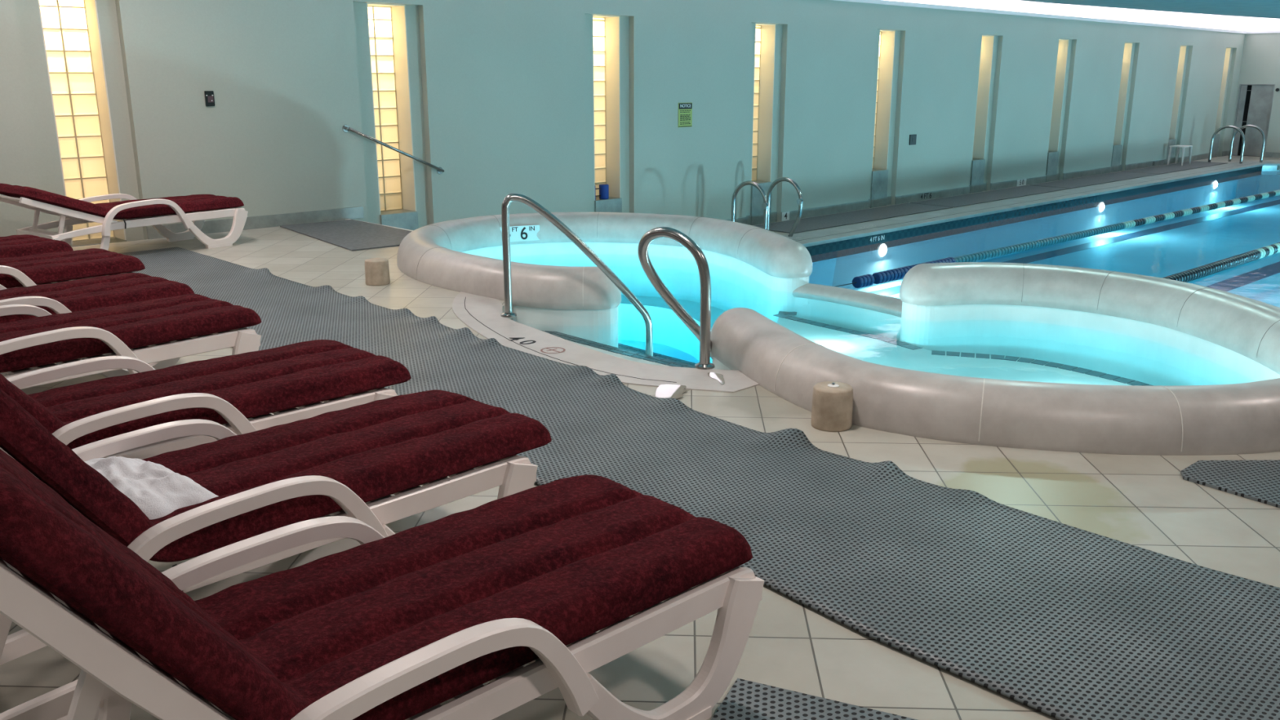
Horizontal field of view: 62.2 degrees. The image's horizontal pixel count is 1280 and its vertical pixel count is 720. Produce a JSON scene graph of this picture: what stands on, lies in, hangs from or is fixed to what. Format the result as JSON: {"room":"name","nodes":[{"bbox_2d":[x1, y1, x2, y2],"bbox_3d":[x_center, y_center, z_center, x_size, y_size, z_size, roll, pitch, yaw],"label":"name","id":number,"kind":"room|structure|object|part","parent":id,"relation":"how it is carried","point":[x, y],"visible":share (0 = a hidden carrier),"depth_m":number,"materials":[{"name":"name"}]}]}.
{"room":"indoor swimming pool","nodes":[
{"label":"indoor swimming pool","id":0,"kind":"room"},
{"bbox_2d":[0,0,1244,247],"bbox_3d":[3.943,-4.523,19.155,38.300,3.670,0.800,-14,20,-42],"label":"wall","id":1,"kind":"structure","parent":0,"point":[501,91],"depth_m":14.06,"materials":[{"name":"paint"}]},
{"bbox_2d":[37,0,126,246],"bbox_3d":[-5.513,-2.324,10.284,0.600,2.510,0.699,-14,20,-42],"label":"window","id":2,"kind":"structure","parent":1,"relation":"in","point":[72,39],"depth_m":10.22,"materials":[{"name":"yellow glass"}]},
{"bbox_2d":[204,90,214,106],"bbox_3d":[-4.344,-2.639,10.707,0.090,0.150,0.025,-14,20,-42],"label":"wall plate","id":3,"kind":"object","parent":1,"relation":"attached to","point":[209,95],"visible":1,"depth_m":10.70,"materials":[{"name":"black plastic"}]},
{"bbox_2d":[146,206,364,239],"bbox_3d":[-6.331,-0.899,9.175,8.820,0.130,0.020,-14,20,-42],"label":"baseboard","id":4,"kind":"structure","parent":1,"relation":"attached to","point":[340,214],"depth_m":11.42,"materials":[{"name":"grey stone"}]},
{"bbox_2d":[345,218,413,231],"bbox_3d":[-2.563,-1.395,11.269,0.050,0.006,2.191,-14,20,-42],"label":"trim","id":5,"kind":"structure","parent":1,"relation":"attached to","point":[345,219],"depth_m":11.47,"materials":[{"name":"white"}]},
{"bbox_2d":[366,2,418,230],"bbox_3d":[-3.102,-2.587,12.621,0.600,3.210,0.730,-14,20,-42],"label":"window","id":6,"kind":"structure","parent":1,"relation":"in","point":[387,23],"depth_m":12.53,"materials":[{"name":"yellow glass"}]},
{"bbox_3d":[-3.085,-1.418,12.915,0.500,0.799,0.680,-14,20,-42],"label":"sill","id":7,"kind":"part","parent":6,"relation":"part of","materials":[{"name":"grey stone"}]},
{"bbox_2d":[342,124,444,173],"bbox_3d":[-2.812,-2.421,12.261,1.298,0.623,0.092,-14,20,-42],"label":"wall handrail","id":8,"kind":"object","parent":1,"relation":"attached to","point":[345,128],"visible":1,"depth_m":12.17,"materials":[{"name":"silver metal"}]},
{"bbox_2d":[592,14,622,212],"bbox_3d":[-0.688,-3.196,14.892,0.600,3.210,0.730,-14,20,-42],"label":"window","id":9,"kind":"structure","parent":1,"relation":"in","point":[606,28],"depth_m":14.82,"materials":[{"name":"yellow glass"}]},
{"bbox_2d":[595,184,608,199],"bbox_3d":[-0.566,-2.349,14.845,0.300,0.200,0.136,-14,20,-42],"label":"mug","id":10,"kind":"object","parent":9,"relation":"on","point":[603,188],"visible":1,"depth_m":14.84,"materials":[{"name":"blue plastic"}]},
{"bbox_3d":[-0.670,-1.978,15.200,0.500,0.699,0.680,-14,20,-42],"label":"sill","id":11,"kind":"part","parent":9,"relation":"part of","materials":[{"name":"grey stone"}]},
{"bbox_2d":[678,102,692,127],"bbox_3d":[0.662,-3.584,15.512,0.290,0.350,0.010,-14,20,-42],"label":"wall sign","id":12,"kind":"object","parent":1,"relation":"attached to","point":[685,109],"visible":1,"depth_m":15.51,"materials":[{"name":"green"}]},
{"bbox_2d":[750,22,775,225],"bbox_3d":[1.726,-3.804,17.163,0.600,3.210,0.730,-14,20,-42],"label":"window","id":13,"kind":"structure","parent":1,"relation":"in","point":[765,33],"depth_m":17.12,"materials":[{"name":"yellow glass"}]},
{"bbox_3d":[1.744,-2.586,17.471,0.500,0.699,0.680,-14,20,-42],"label":"sill","id":14,"kind":"part","parent":13,"relation":"part of","materials":[{"name":"grey stone"}]},
{"bbox_2d":[781,211,789,221],"bbox_3d":[2.413,-2.381,17.571,0.200,0.140,0.008,-14,20,-42],"label":"sign","id":15,"kind":"object","parent":1,"relation":"attached to","point":[785,215],"visible":1,"depth_m":17.57,"materials":[{"name":"white plastic"}]},
{"bbox_2d":[870,29,895,208],"bbox_3d":[4.162,-4.417,19.454,0.600,3.210,0.730,-14,20,-42],"label":"window","id":16,"kind":"structure","parent":1,"relation":"in","point":[879,180],"depth_m":19.43,"materials":[{"name":"beige glass"}]},
{"bbox_3d":[4.180,-3.200,19.762,0.500,0.699,0.680,-14,20,-42],"label":"sill","id":17,"kind":"part","parent":16,"relation":"part of","materials":[{"name":"grey stone"}]},
{"bbox_2d":[909,133,916,145],"bbox_3d":[5.105,-4.121,19.837,0.220,0.190,0.023,-14,20,-42],"label":"wall plate","id":18,"kind":"object","parent":1,"relation":"attached to","point":[913,138],"visible":1,"depth_m":19.82,"materials":[{"name":"black plastic"}]},
{"bbox_2d":[920,192,931,199],"bbox_3d":[5.530,-3.171,20.498,0.391,0.109,0.002,-14,20,-42],"label":"sign","id":19,"kind":"object","parent":1,"relation":"attached to","point":[927,193],"visible":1,"depth_m":20.48,"materials":[{"name":"black"}]},
{"bbox_2d":[724,150,1229,224],"bbox_3d":[7.741,-3.746,22.671,28.000,0.150,0.120,-14,20,-42],"label":"baseboard","id":20,"kind":"structure","parent":1,"relation":"attached to","point":[838,208],"depth_m":21.12,"materials":[{"name":"grey stone"}]},
{"bbox_2d":[968,35,994,193],"bbox_3d":[6.742,-5.067,21.881,0.600,3.210,0.730,-14,20,-42],"label":"window","id":21,"kind":"structure","parent":1,"relation":"in","point":[978,162],"depth_m":21.84,"materials":[{"name":"beige glass"}]},
{"bbox_3d":[6.759,-3.849,22.188,0.500,0.699,0.680,-14,20,-42],"label":"sill","id":22,"kind":"part","parent":21,"relation":"part of","materials":[{"name":"grey stone"}]},
{"bbox_3d":[6.748,-5.378,21.790,0.500,2.459,0.649,-14,20,-42],"label":"frame","id":23,"kind":"part","parent":21,"relation":"part of","materials":[{"name":"beige paint"}]},
{"bbox_2d":[1016,178,1026,186],"bbox_3d":[8.323,-3.870,23.131,0.420,0.140,0.008,-14,20,-42],"label":"sign","id":24,"kind":"object","parent":1,"relation":"attached to","point":[1020,182],"visible":1,"depth_m":23.13,"materials":[{"name":"white"}]},
{"bbox_2d":[832,0,1279,33],"bbox_3d":[8.805,-4.957,13.736,38.120,0.070,13.363,-14,20,-42],"label":"trim","id":25,"kind":"structure","parent":1,"relation":"attached to","point":[873,2],"depth_m":22.20,"materials":[{"name":"white paint"}]},
{"bbox_2d":[1045,39,1068,182],"bbox_3d":[9.177,-5.680,24.172,0.600,3.210,0.730,-14,20,-42],"label":"window","id":26,"kind":"structure","parent":1,"relation":"in","point":[1053,153],"depth_m":24.13,"materials":[{"name":"beige glass"}]},
{"bbox_3d":[9.195,-4.463,24.480,0.500,0.699,0.680,-14,20,-42],"label":"sill","id":27,"kind":"part","parent":26,"relation":"part of","materials":[{"name":"grey stone"}]},
{"bbox_3d":[9.184,-5.992,24.081,0.500,2.459,0.649,-14,20,-42],"label":"frame","id":28,"kind":"part","parent":26,"relation":"part of","materials":[{"name":"beige paint"}]},
{"bbox_2d":[891,0,1279,31],"bbox_3d":[8.813,-5.630,14.200,39.000,1.230,14.243,-14,20,-42],"label":"trim","id":29,"kind":"structure","parent":1,"relation":"attached to","point":[1205,20],"depth_m":27.08,"materials":[{"name":"white paint"}]},
{"bbox_2d":[1111,42,1133,172],"bbox_3d":[11.706,-6.317,26.551,0.600,3.210,0.730,-14,20,-42],"label":"window","id":30,"kind":"structure","parent":1,"relation":"in","point":[1117,148],"depth_m":26.50,"materials":[{"name":"beige glass"}]},
{"bbox_3d":[11.724,-5.100,26.858,0.500,0.699,0.680,-14,20,-42],"label":"sill","id":31,"kind":"part","parent":30,"relation":"part of","materials":[{"name":"grey stone"}]},
{"bbox_3d":[11.713,-6.629,26.460,0.500,2.459,0.649,-14,20,-42],"label":"frame","id":32,"kind":"part","parent":30,"relation":"part of","materials":[{"name":"beige paint"}]},
{"bbox_2d":[1166,45,1186,164],"bbox_3d":[14.285,-6.967,28.977,0.600,3.210,0.730,-14,20,-42],"label":"window","id":33,"kind":"structure","parent":1,"relation":"in","point":[1171,141],"depth_m":28.91,"materials":[{"name":"yellow glass"}]},
{"bbox_3d":[14.303,-5.750,29.285,0.500,0.699,0.680,-14,20,-42],"label":"sill","id":34,"kind":"part","parent":33,"relation":"part of","materials":[{"name":"grey stone"}]},
{"bbox_3d":[14.292,-7.279,28.887,0.500,2.459,0.649,-14,20,-42],"label":"frame","id":35,"kind":"part","parent":33,"relation":"part of","materials":[{"name":"beige paint"}]},
{"bbox_2d":[1212,47,1231,157],"bbox_3d":[16.793,-7.599,31.336,0.600,3.210,0.730,-14,20,-42],"label":"window","id":36,"kind":"structure","parent":1,"relation":"in","point":[1215,143],"depth_m":31.28,"materials":[{"name":"yellow glass"}]},
{"bbox_3d":[16.810,-6.381,31.643,0.500,0.699,0.680,-14,20,-42],"label":"sill","id":37,"kind":"part","parent":36,"relation":"part of","materials":[{"name":"grey stone"}]},
{"bbox_3d":[16.800,-7.910,31.245,0.500,2.459,0.649,-14,20,-42],"label":"frame","id":38,"kind":"part","parent":36,"relation":"part of","materials":[{"name":"beige paint"}]},
{"bbox_2d":[0,219,1279,719],"bbox_3d":[0.387,-0.065,6.545,14.600,0.120,13.343,-14,20,-42],"label":"floor","id":39,"kind":"structure","parent":0,"point":[1144,501],"depth_m":3.85,"materials":[{"name":"tile"}]},
{"bbox_2d":[0,265,136,288],"bbox_3d":[-4.076,-0.578,6.394,0.778,0.953,1.827,13,20,40],"label":"sun lounger","id":40,"kind":"object","parent":39,"relation":"on","point":[24,280],"visible":0.09,"depth_m":6.29,"materials":[{"name":"white plastic"}]},
{"bbox_3d":[-3.867,-0.384,6.126,0.054,0.296,0.825,13,20,40],"label":"armrest","id":41,"kind":"part","parent":40,"relation":"part of","materials":[{"name":"white plastic"}]},
{"bbox_3d":[-4.077,-0.396,6.442,0.686,0.117,1.825,13,20,40],"label":"seat frame","id":42,"kind":"part","parent":40,"relation":"part of","materials":[{"name":"white plastic"}]},
{"bbox_2d":[0,248,145,288],"bbox_3d":[-4.041,-0.737,6.393,0.716,0.717,1.792,13,20,40],"label":"cushion","id":43,"kind":"object","parent":40,"relation":"on","point":[52,267],"visible":0.92,"depth_m":6.67,"materials":[{"name":"red fabric"}]},
{"bbox_2d":[0,284,150,364],"bbox_3d":[-3.372,-0.340,5.507,0.778,0.953,1.827,12,19,38],"label":"sun lounger","id":44,"kind":"object","parent":39,"relation":"on","point":[57,307],"visible":0.06,"depth_m":5.34,"materials":[{"name":"white plastic"}]},
{"bbox_3d":[-3.709,-0.267,5.690,0.054,0.296,0.825,12,19,38],"label":"armrest","id":45,"kind":"part","parent":44,"relation":"part of","materials":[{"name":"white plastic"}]},
{"bbox_3d":[-3.149,-0.148,5.248,0.054,0.296,0.825,12,19,38],"label":"armrest","id":46,"kind":"part","parent":44,"relation":"part of","materials":[{"name":"white plastic"}]},
{"bbox_2d":[0,272,194,323],"bbox_3d":[-3.338,-0.499,5.506,0.716,0.717,1.792,12,19,38],"label":"cushion","id":47,"kind":"object","parent":44,"relation":"on","point":[100,291],"visible":0.69,"depth_m":5.81,"materials":[{"name":"red fabric"}]},
{"bbox_2d":[0,193,248,250],"bbox_3d":[-4.694,-1.287,9.695,0.778,0.615,2.022,11,19,36],"label":"sun lounger","id":48,"kind":"object","parent":39,"relation":"on","point":[68,217],"visible":0.67,"depth_m":9.52,"materials":[{"name":"white plastic"}]},
{"bbox_3d":[-5.077,-1.300,9.179,0.646,0.323,0.770,11,19,36],"label":"backrest","id":49,"kind":"part","parent":48,"relation":"part of","materials":[{"name":"white plastic"}]},
{"bbox_3d":[-4.976,-1.394,9.901,0.054,0.296,0.825,11,19,36],"label":"armrest","id":50,"kind":"part","parent":48,"relation":"part of","materials":[{"name":"white plastic"}]},
{"bbox_2d":[0,182,244,228],"bbox_3d":[-4.686,-1.456,9.661,0.716,0.417,2.006,11,19,36],"label":"cushion","id":51,"kind":"object","parent":48,"relation":"on","point":[194,202],"visible":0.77,"depth_m":9.46,"materials":[{"name":"red fabric"}]},
{"bbox_3d":[-4.635,-1.288,9.774,0.686,0.117,1.825,11,19,36],"label":"seat frame","id":52,"kind":"part","parent":48,"relation":"part of","materials":[{"name":"white plastic"}]},
{"bbox_3d":[-4.404,-1.280,9.473,0.054,0.296,0.825,11,19,36],"label":"armrest","id":53,"kind":"part","parent":48,"relation":"part of","materials":[{"name":"white plastic"}]},
{"bbox_2d":[0,304,261,389],"bbox_3d":[-2.779,-0.169,4.868,0.778,0.953,1.827,13,19,39],"label":"sun lounger","id":54,"kind":"object","parent":39,"relation":"on","point":[162,355],"visible":0.46,"depth_m":5.00,"materials":[{"name":"white plastic"}]},
{"bbox_3d":[-3.113,-0.098,5.060,0.054,0.296,0.825,13,19,39],"label":"armrest","id":55,"kind":"part","parent":54,"relation":"part of","materials":[{"name":"white plastic"}]},
{"bbox_3d":[-2.565,0.024,4.603,0.054,0.296,0.825,13,19,39],"label":"armrest","id":56,"kind":"part","parent":54,"relation":"part of","materials":[{"name":"white plastic"}]},
{"bbox_2d":[0,293,262,373],"bbox_3d":[-2.742,-0.329,4.870,0.716,0.717,1.802,13,19,39],"label":"cushion","id":57,"kind":"object","parent":54,"relation":"on","point":[162,320],"visible":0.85,"depth_m":5.06,"materials":[{"name":"red fabric"}]},
{"bbox_2d":[7,355,398,459],"bbox_3d":[-1.867,0.089,3.902,0.778,0.953,1.827,14,21,43],"label":"sun lounger","id":58,"kind":"object","parent":39,"relation":"on","point":[237,423],"visible":0.33,"depth_m":3.80,"materials":[{"name":"white plastic"}]},
{"bbox_3d":[-2.187,0.154,4.118,0.054,0.296,0.825,14,21,43],"label":"armrest","id":59,"kind":"part","parent":58,"relation":"part of","materials":[{"name":"white plastic"}]},
{"bbox_3d":[-1.675,0.286,3.623,0.054,0.296,0.825,14,21,43],"label":"armrest","id":60,"kind":"part","parent":58,"relation":"part of","materials":[{"name":"white plastic"}]},
{"bbox_2d":[0,339,411,449],"bbox_3d":[-1.812,-0.074,3.916,0.716,0.719,1.842,14,21,43],"label":"cushion","id":61,"kind":"object","parent":58,"relation":"on","point":[274,380],"visible":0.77,"depth_m":4.05,"materials":[{"name":"red fabric"}]},
{"bbox_3d":[-1.868,0.272,3.950,0.686,0.117,1.825,14,21,43],"label":"seat frame","id":62,"kind":"part","parent":58,"relation":"part of","materials":[{"name":"white plastic"}]},
{"bbox_2d":[0,419,537,719],"bbox_3d":[-1.237,0.277,3.120,0.778,0.995,1.827,14,20,42],"label":"sun lounger","id":63,"kind":"object","parent":39,"relation":"on","point":[515,473],"visible":0.31,"depth_m":3.09,"materials":[{"name":"white plastic"}]},
{"bbox_3d":[-1.644,0.236,2.673,0.646,0.686,0.502,14,20,42],"label":"backrest","id":64,"kind":"part","parent":63,"relation":"part of","materials":[{"name":"red fabric"}]},
{"bbox_3d":[-1.560,0.363,3.336,0.054,0.296,0.825,14,20,42],"label":"armrest","id":65,"kind":"part","parent":63,"relation":"part of","materials":[{"name":"white plastic"}]},
{"bbox_3d":[-1.040,0.494,2.849,0.054,0.296,0.825,14,20,42],"label":"armrest","id":66,"kind":"part","parent":63,"relation":"part of","materials":[{"name":"white plastic"}]},
{"bbox_3d":[-1.237,0.479,3.173,0.686,0.117,1.825,14,20,42],"label":"seat frame","id":67,"kind":"part","parent":63,"relation":"part of","materials":[{"name":"white plastic"}]},
{"bbox_2d":[0,388,551,591],"bbox_3d":[-1.152,0.109,3.165,0.716,0.754,1.816,14,20,42],"label":"cushion","id":68,"kind":"object","parent":63,"relation":"on","point":[377,449],"visible":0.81,"depth_m":3.22,"materials":[{"name":"red fabric"}]},
{"bbox_2d":[84,456,217,519],"bbox_3d":[-1.477,0.351,3.003,0.616,0.102,0.342,10,18,33],"label":"towel","id":69,"kind":"object","parent":68,"relation":"on","point":[157,491],"visible":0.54,"depth_m":2.94,"materials":[{"name":"white fabric"}]},
{"bbox_2d":[280,219,412,251],"bbox_3d":[-2.954,-1.295,10.880,1.100,0.012,2.100,-14,20,-42],"label":"rubber mat","id":70,"kind":"object","parent":39,"relation":"on","point":[352,235],"visible":0.81,"depth_m":10.83,"materials":[{"name":"grey rubber"}]},
{"bbox_2d":[364,257,390,285],"bbox_3d":[-2.052,-0.691,8.280,0.188,0.192,0.188,-14,20,-42],"label":"stone bollard","id":71,"kind":"object","parent":39,"relation":"on","point":[376,269],"visible":1,"depth_m":8.21,"materials":[{"name":"beige stone"}]},
{"bbox_2d":[0,515,764,719],"bbox_3d":[-0.589,0.491,2.354,1.827,0.979,0.778,-14,20,-42],"label":"sun lounger","id":72,"kind":"object","parent":39,"relation":"on","point":[113,676],"visible":0.56,"depth_m":2.22,"materials":[{"name":"white plastic"}]},
{"bbox_3d":[-1.023,0.448,1.919,0.523,0.670,0.646,-14,20,-42],"label":"backrest","id":73,"kind":"part","parent":72,"relation":"part of","materials":[{"name":"white plastic"}]},
{"bbox_3d":[-0.903,0.565,2.582,0.825,0.296,0.054,-14,20,-42],"label":"armrest","id":74,"kind":"part","parent":72,"relation":"part of","materials":[{"name":"white plastic"}]},
{"bbox_2d":[0,448,752,719],"bbox_3d":[-0.545,0.333,2.354,1.739,0.741,0.716,-14,20,-42],"label":"cushion","id":75,"kind":"object","parent":72,"relation":"on","point":[575,557],"visible":0.95,"depth_m":2.33,"materials":[{"name":"red fabric"}]},
{"bbox_3d":[-0.407,0.702,2.073,0.825,0.296,0.054,-14,20,-42],"label":"armrest","id":76,"kind":"part","parent":72,"relation":"part of","materials":[{"name":"white plastic"}]},
{"bbox_2d":[655,383,688,399],"bbox_3d":[0.157,0.164,5.426,0.170,0.001,0.275,4,16,15],"label":"puddle","id":77,"kind":"object","parent":39,"relation":"on","point":[674,391],"visible":0.88,"depth_m":5.43,"materials":[{"name":"beige liquid"}]},
{"bbox_2d":[119,246,1279,719],"bbox_3d":[-0.898,0.095,5.586,1.309,0.054,11.376,-14,20,-41],"label":"rubber mat","id":78,"kind":"object","parent":39,"relation":"on","point":[1061,621],"visible":0.7,"depth_m":3.62,"materials":[{"name":"grey rubber"}]},
{"bbox_2d":[711,678,917,719],"bbox_3d":[0.722,1.036,2.172,1.400,0.012,0.900,6,16,23],"label":"rubber mat","id":79,"kind":"object","parent":39,"relation":"on","point":[746,700],"visible":1,"depth_m":2.70,"materials":[{"name":"grey rubber"}]},
{"bbox_2d":[810,381,853,431],"bbox_3d":[0.889,0.205,4.904,0.188,0.207,0.188,-14,20,-42],"label":"stone bollard","id":80,"kind":"object","parent":39,"relation":"on","point":[832,401],"visible":1,"depth_m":4.84,"materials":[{"name":"beige stone"}]},
{"bbox_3d":[0.889,0.117,4.880,0.052,0.008,0.052,-14,20,-42],"label":"button plate","id":81,"kind":"part","parent":80,"relation":"part of","materials":[{"name":"white metal"}]},
{"bbox_2d":[396,212,1279,455],"bbox_3d":[0.713,0.256,7.771,4.336,1.866,7.886,-14,20,-42],"label":"spa","id":82,"kind":"object","parent":39,"relation":"in","point":[1011,355],"visible":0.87,"depth_m":7.35,"materials":[{"name":"stone"}]},
{"bbox_2d":[500,193,653,355],"bbox_3d":[-0.421,-0.510,7.210,1.060,1.256,0.108,-3,15,-12],"label":"handrail","id":83,"kind":"object","parent":82,"relation":"on","point":[508,313],"visible":0.88,"depth_m":7.10,"materials":[{"name":"silver metal"}]},
{"bbox_2d":[637,226,715,369],"bbox_3d":[0.424,-0.209,6.170,0.818,1.197,0.487,-14,20,-42],"label":"handrail","id":84,"kind":"object","parent":82,"relation":"on","point":[702,333],"visible":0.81,"depth_m":5.84,"materials":[{"name":"silver metal"}]},
{"bbox_2d":[707,372,724,384],"bbox_3d":[0.410,0.098,5.672,0.081,0.001,0.242,0,15,-1],"label":"puddle","id":85,"kind":"object","parent":82,"relation":"on","point":[719,377],"visible":1,"depth_m":5.70,"materials":[{"name":"beige liquid"}]},
{"bbox_2d":[776,316,1130,385],"bbox_3d":[1.712,0.524,6.548,2.690,0.620,4.120,-14,20,-42],"label":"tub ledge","id":86,"kind":"object","parent":82,"relation":"attached to","point":[886,346],"depth_m":7.36,"materials":[{"name":"teal liquid"}]},
{"bbox_2d":[1180,459,1279,507],"bbox_3d":[2.773,0.517,4.111,0.767,0.012,1.066,-10,18,-34],"label":"rubber mat","id":87,"kind":"object","parent":39,"relation":"on","point":[1259,481],"visible":1,"depth_m":4.25,"materials":[{"name":"grey rubber"}]},
{"bbox_3d":[-4.859,-0.740,7.001,0.778,0.953,1.827,11,19,36],"label":"sun lounger","id":88,"kind":"object","parent":39,"relation":"on","visible":0},
{"bbox_2d":[0,234,73,257],"bbox_3d":[-4.827,-0.900,7.001,0.716,0.718,1.792,11,19,36],"label":"cushion","id":89,"kind":"object","parent":88,"relation":"on","point":[12,246],"visible":0.86,"depth_m":7.42,"materials":[{"name":"red fabric"}]},
{"bbox_2d":[752,155,1279,235],"bbox_3d":[10.749,-2.532,18.715,29.460,0.150,10.043,-14,20,-42],"label":"floor","id":90,"kind":"structure","parent":0,"point":[1224,158],"depth_m":29.61,"materials":[{"name":"tile"}]},
{"bbox_2d":[731,177,803,236],"bbox_3d":[1.855,-2.187,15.464,0.870,0.894,0.677,-14,20,-42],"label":"pool ladder","id":91,"kind":"object","parent":90,"relation":"on","point":[766,205],"visible":0.9,"depth_m":15.46,"materials":[{"name":"silver metal"}]},
{"bbox_2d":[753,203,952,233],"bbox_3d":[3.691,-2.440,18.052,4.700,0.012,0.940,-14,20,-42],"label":"rubber mat","id":92,"kind":"object","parent":90,"relation":"on","point":[815,223],"visible":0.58,"depth_m":17.89,"materials":[{"name":"grey rubber"}]},
{"bbox_2d":[910,185,1069,207],"bbox_3d":[7.115,-3.303,21.273,4.740,0.012,0.940,-14,20,-42],"label":"rubber mat","id":93,"kind":"object","parent":90,"relation":"on","point":[1026,190],"visible":1,"depth_m":21.04,"materials":[{"name":"grey rubber"}]},
{"bbox_2d":[784,161,1279,307],"bbox_3d":[10.530,-2.052,18.230,26.700,0.873,8.300,-14,20,-42],"label":"pool","id":94,"kind":"object","parent":90,"relation":"in","point":[1167,247],"visible":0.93,"depth_m":19.66,"materials":[{"name":"blue paint"}]},
{"bbox_2d":[879,244,887,256],"bbox_3d":[3.799,-1.706,16.501,0.200,0.200,0.050,-14,20,-42],"label":"pool light","id":95,"kind":"object","parent":94,"relation":"attached to","point":[882,249],"depth_m":16.47,"materials":[{"name":"white glass"}]},
{"bbox_2d":[835,189,1279,288],"bbox_3d":[9.000,-2.473,18.823,18.447,0.146,0.151,-13,20,-41],"label":"lane rope","id":96,"kind":"object","parent":94,"relation":"on","point":[862,281],"visible":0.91,"depth_m":16.37,"materials":[{"name":"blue plastic"}]},
{"bbox_2d":[1099,202,1104,212],"bbox_3d":[9.566,-3.159,21.926,0.200,0.200,0.050,-14,20,-42],"label":"pool light","id":97,"kind":"object","parent":94,"relation":"attached to","point":[1101,205],"depth_m":21.89,"materials":[{"name":"white glass"}]},
{"bbox_2d":[1213,180,1217,188],"bbox_3d":[14.366,-4.368,26.441,0.200,0.200,0.050,-14,20,-42],"label":"pool light","id":98,"kind":"object","parent":94,"relation":"attached to","point":[1215,184],"depth_m":26.41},
{"bbox_2d":[1161,242,1279,282],"bbox_3d":[11.248,-2.088,17.387,14.753,0.146,0.151,-13,20,-41],"label":"lane rope","id":99,"kind":"object","parent":94,"relation":"on","point":[1210,268],"visible":0.84,"depth_m":14.31,"materials":[{"name":"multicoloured plastic"}]},
{"bbox_2d":[1030,171,1159,188],"bbox_3d":[10.590,-4.178,24.542,4.840,0.012,0.940,-14,20,-42],"label":"rubber mat","id":100,"kind":"object","parent":90,"relation":"on","point":[1120,175],"visible":0.98,"depth_m":24.35,"materials":[{"name":"grey rubber"}]},
{"bbox_2d":[1124,160,1226,174],"bbox_3d":[14.100,-5.062,27.844,4.840,0.012,0.940,-14,20,-42],"label":"rubber mat","id":101,"kind":"object","parent":90,"relation":"on","point":[1163,169],"visible":0.98,"depth_m":27.60,"materials":[{"name":"grey rubber"}]},
{"bbox_2d":[1167,145,1192,165],"bbox_3d":[14.513,-5.503,28.503,0.600,0.501,0.400,-14,20,-42],"label":"plastic table","id":102,"kind":"object","parent":101,"relation":"on","point":[1178,147],"visible":1,"depth_m":28.45,"materials":[{"name":"white plastic"}]},
{"bbox_3d":[14.213,-5.472,28.442,0.070,0.473,0.073,-14,20,-42],"label":"leg","id":103,"kind":"part","parent":102,"relation":"part of","materials":[{"name":"white plastic"}]},
{"bbox_3d":[14.588,-5.567,28.795,0.070,0.473,0.073,-14,20,-42],"label":"leg","id":104,"kind":"part","parent":102,"relation":"part of","materials":[{"name":"white plastic"}]},
{"bbox_3d":[14.438,-5.412,28.219,0.070,0.473,0.073,-14,20,-42],"label":"leg","id":105,"kind":"part","parent":102,"relation":"part of","materials":[{"name":"white plastic"}]},
{"bbox_3d":[14.814,-5.507,28.572,0.070,0.473,0.073,-14,20,-42],"label":"leg","id":106,"kind":"part","parent":102,"relation":"part of","materials":[{"name":"white plastic"}]},
{"bbox_2d":[1208,124,1265,164],"bbox_3d":[16.447,-5.944,29.186,0.920,1.025,1.124,-14,20,-42],"label":"pool ladder","id":107,"kind":"object","parent":90,"relation":"on","point":[1237,129],"visible":1,"depth_m":29.13,"materials":[{"name":"silver metal"}]},
{"bbox_2d":[1019,0,1279,18],"bbox_3d":[8.431,-5.023,12.999,36.614,0.120,12.890,-14,20,-42],"label":"ceiling","id":108,"kind":"structure","parent":0,"point":[1249,8],"depth_m":22.20,"materials":[{"name":"paint"}]},
{"bbox_2d":[1228,32,1279,156],"bbox_3d":[22.560,-6.660,27.133,0.300,3.670,13.343,-14,20,-42],"label":"wall","id":109,"kind":"structure","parent":0,"point":[1260,58],"depth_m":31.04,"materials":[{"name":"paint"}]},
{"bbox_2d":[1231,84,1275,156],"bbox_3d":[18.206,-7.118,31.512,0.150,2.090,0.950,-14,20,-42],"label":"door","id":110,"kind":"structure","parent":109,"relation":"in","point":[1255,101],"depth_m":31.48,"materials":[{"name":"grey paint"}]},
{"bbox_3d":[18.253,-7.125,31.558,0.020,2.080,0.950,-14,20,-42],"label":"doorway","id":111,"kind":"part","parent":110,"relation":"part of","materials":[{"name":"black"}]},
{"bbox_2d":[1264,151,1279,157],"bbox_3d":[21.648,-5.239,28.246,0.020,0.150,9.030,-14,20,-42],"label":"baseboard","id":112,"kind":"structure","parent":109,"relation":"attached to","point":[1268,154],"depth_m":31.24,"materials":[{"name":"grey stone"}]}
]}

